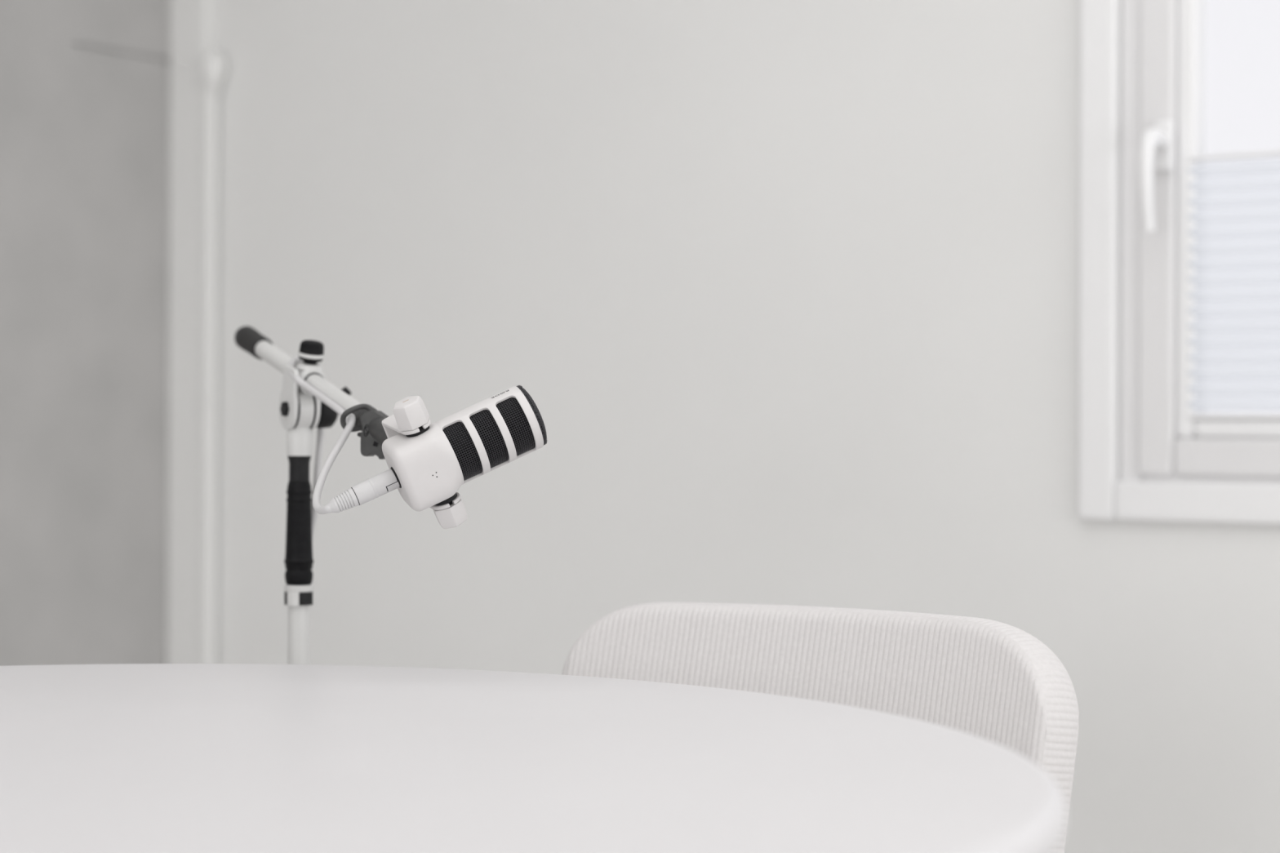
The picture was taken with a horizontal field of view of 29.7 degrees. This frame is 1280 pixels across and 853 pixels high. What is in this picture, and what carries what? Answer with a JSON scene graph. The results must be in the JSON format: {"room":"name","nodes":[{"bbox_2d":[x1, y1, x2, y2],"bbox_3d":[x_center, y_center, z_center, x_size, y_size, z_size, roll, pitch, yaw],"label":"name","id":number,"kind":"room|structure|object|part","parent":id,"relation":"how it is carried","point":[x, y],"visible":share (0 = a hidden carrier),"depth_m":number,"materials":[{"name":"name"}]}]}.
{"room":"studio","nodes":[
{"label":"studio","id":0,"kind":"room"},
{"bbox_2d":[0,0,169,666],"bbox_3d":[-3.119,-0.362,1.141,0.150,2.620,7.790,0,0,35],"label":"wall","id":1,"kind":"structure","parent":0,"point":[84,84],"depth_m":4.11,"materials":[{"name":"concrete"}]},
{"bbox_2d":[213,0,1279,852],"bbox_3d":[1.477,-0.344,2.837,5.736,2.620,0.260,0,0,35],"label":"wall","id":2,"kind":"structure","parent":0,"point":[783,294],"depth_m":3.63,"materials":[{"name":"white paint"}]},
{"bbox_2d":[167,0,213,663],"bbox_3d":[-0.793,-0.353,4.254,0.090,2.620,0.022,0,0,35],"label":"trim","id":3,"kind":"structure","parent":2,"relation":"attached to","point":[191,21],"depth_m":4.24,"materials":[{"name":"white paint"}]},
{"bbox_2d":[200,52,226,663],"bbox_3d":[-0.750,0.153,4.206,0.054,1.609,0.047,0,0,41],"label":"pipe","id":4,"kind":"object","parent":2,"relation":"attached to","point":[213,65],"visible":0.68,"depth_m":4.21,"materials":[{"name":"white metal"}]},
{"bbox_2d":[1077,0,1279,525],"bbox_3d":[1.235,-0.540,2.840,1.546,1.339,0.150,0,0,35],"label":"window","id":5,"kind":"structure","parent":2,"relation":"in","point":[1175,467],"depth_m":3.23,"materials":[{"name":"white paint"}]},
{"bbox_3d":[0.675,-0.325,3.177,0.023,0.139,0.062,0,0,36],"label":"lever","id":6,"kind":"part","parent":5,"relation":"part of","materials":[{"name":"white paint"}]},
{"bbox_3d":[0.697,-0.373,3.207,0.028,0.068,0.011,0,0,35],"label":"handle","id":7,"kind":"part","parent":5,"relation":"part of","materials":[{"name":"white paint"}]},
{"bbox_3d":[0.962,-0.529,3.063,0.679,1.195,0.057,0,0,35],"label":"sash","id":8,"kind":"part","parent":5,"relation":"part of","materials":[{"name":"white plastic"}]},
{"bbox_2d":[1186,150,1279,418],"bbox_3d":[0.951,-0.184,3.049,0.539,0.349,0.016,0,0,35],"label":"blind","id":9,"kind":"object","parent":5,"relation":"attached to","point":[1236,264],"visible":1,"depth_m":3.16,"materials":[{"name":"fabric"}]},
{"bbox_3d":[0.951,-0.013,3.049,0.539,0.006,0.016,0,0,35],"label":"rail","id":10,"kind":"part","parent":9,"relation":"part of","materials":[{"name":"white paint"}]},
{"bbox_3d":[0.952,-0.355,3.049,0.539,0.006,0.016,0,0,35],"label":"rail","id":11,"kind":"part","parent":9,"relation":"part of","materials":[{"name":"white metal"}]},
{"bbox_3d":[-0.751,1.017,-0.338,9.339,0.120,9.917,0,0,0],"label":"floor","id":12,"kind":"structure","parent":0,"visible":0},
{"bbox_2d":[234,325,388,664],"bbox_3d":[-0.310,0.423,2.569,0.525,1.070,0.549,0,0,0],"label":"microphone stand","id":13,"kind":"object","parent":12,"relation":"on","point":[300,412],"visible":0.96,"depth_m":2.53,"materials":[{"name":"white metal"}]},
{"bbox_2d":[286,389,315,456],"bbox_3d":[-0.359,-0.005,2.543,0.039,0.071,0.048,0,0,0],"label":"joint","id":14,"kind":"object","parent":13,"relation":"attached to","point":[300,404],"depth_m":2.53,"materials":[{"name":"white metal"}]},
{"bbox_3d":[-0.346,-0.078,2.535,0.027,0.028,0.028,0,0,0],"label":"locking knob","id":15,"kind":"part","parent":13,"relation":"part of","materials":[{"name":"black plastic"}]},
{"bbox_3d":[-0.336,-0.018,2.557,0.023,0.041,0.041,0,0,-30],"label":"tilt knob","id":16,"kind":"part","parent":13,"relation":"part of","materials":[{"name":"black plastic"}]},
{"bbox_3d":[-0.323,-0.028,2.562,0.032,0.030,0.016,0,0,-19],"label":"wing lever","id":17,"kind":"part","parent":13,"relation":"part of","materials":[{"name":"black plastic"}]},
{"bbox_2d":[381,385,546,528],"bbox_3d":[-0.169,0.029,2.284,0.154,0.136,0.098,0,0,-16],"label":"microphone","id":18,"kind":"object","parent":13,"relation":"attached to","point":[429,462],"visible":1,"depth_m":2.25,"materials":[{"name":"white paint"}]},
{"bbox_2d":[288,355,399,539],"bbox_3d":[-0.047,0.444,2.587,0.800,1.037,0.382,0,0,-33],"label":"microphone cable","id":19,"kind":"object","parent":18,"relation":"attached to","point":[386,482],"visible":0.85,"depth_m":2.28,"materials":[{"name":"white rubber"}]},
{"bbox_3d":[-0.044,0.444,2.593,0.800,1.037,0.366,0,0,-31],"label":"cord","id":20,"kind":"part","parent":19,"relation":"part of","materials":[{"name":"white rubber"}]},
{"bbox_2d":[390,466,401,488],"bbox_3d":[-0.228,0.047,2.252,0.011,0.020,0.022,0,0,0],"label":"socket","id":21,"kind":"object","parent":18,"relation":"attached to","point":[398,477],"depth_m":2.24,"materials":[{"name":"black plastic"}]},
{"bbox_3d":[-0.213,-0.012,2.242,0.032,0.033,0.035,0,0,0],"label":"tightening knob","id":22,"kind":"part","parent":18,"relation":"part of","materials":[{"name":"white paint"}]},
{"bbox_2d":[405,426,429,437],"bbox_3d":[-0.208,0.002,2.248,0.024,0.017,0.024,0,0,0],"label":"washer","id":23,"kind":"object","parent":18,"relation":"in","point":[411,431],"depth_m":2.24,"materials":[{"name":"black plastic"}]},
{"bbox_2d":[435,493,457,505],"bbox_3d":[-0.185,0.066,2.273,0.024,0.021,0.025,0,0,42],"label":"washer","id":24,"kind":"object","parent":18,"relation":"in","point":[451,500],"depth_m":2.26,"materials":[{"name":"black plastic"}]},
{"bbox_3d":[-0.179,0.081,2.279,0.035,0.032,0.029,0,0,-42],"label":"tightening knob","id":25,"kind":"part","parent":18,"relation":"part of","materials":[{"name":"white paint"}]},
{"bbox_2d":[442,397,535,480],"bbox_3d":[-0.144,0.009,2.273,0.097,0.086,0.059,0,0,-14],"label":"grille","id":26,"kind":"object","parent":18,"relation":"attached to","point":[485,436],"depth_m":2.25,"materials":[{"name":"black metal"}]},
{"bbox_2d":[515,385,546,444],"bbox_3d":[-0.104,-0.010,2.284,0.030,0.058,0.062,0,0,-15],"label":"grille","id":27,"kind":"object","parent":18,"relation":"attached to","point":[531,429],"depth_m":2.26,"materials":[{"name":"black metal"}]},
{"bbox_2d":[0,663,1066,852],"bbox_3d":[-0.420,0.596,1.678,1.410,0.725,1.410,0,0,39],"label":"round table","id":28,"kind":"object","parent":12,"relation":"on","point":[117,757],"visible":1,"depth_m":1.66,"materials":[{"name":"white laminate"}]},
{"bbox_2d":[561,601,1079,852],"bbox_3d":[0.046,0.569,2.159,0.561,0.785,0.564,0,0,33],"label":"upholstered chair","id":29,"kind":"object","parent":12,"relation":"on","point":[995,682],"visible":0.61,"depth_m":2.31,"materials":[{"name":"fabric"}]},
{"bbox_3d":[0.133,0.388,2.292,0.534,0.418,0.154,0,0,33],"label":"backrest","id":30,"kind":"part","parent":29,"relation":"part of","materials":[{"name":"white fabric"}]}
]}

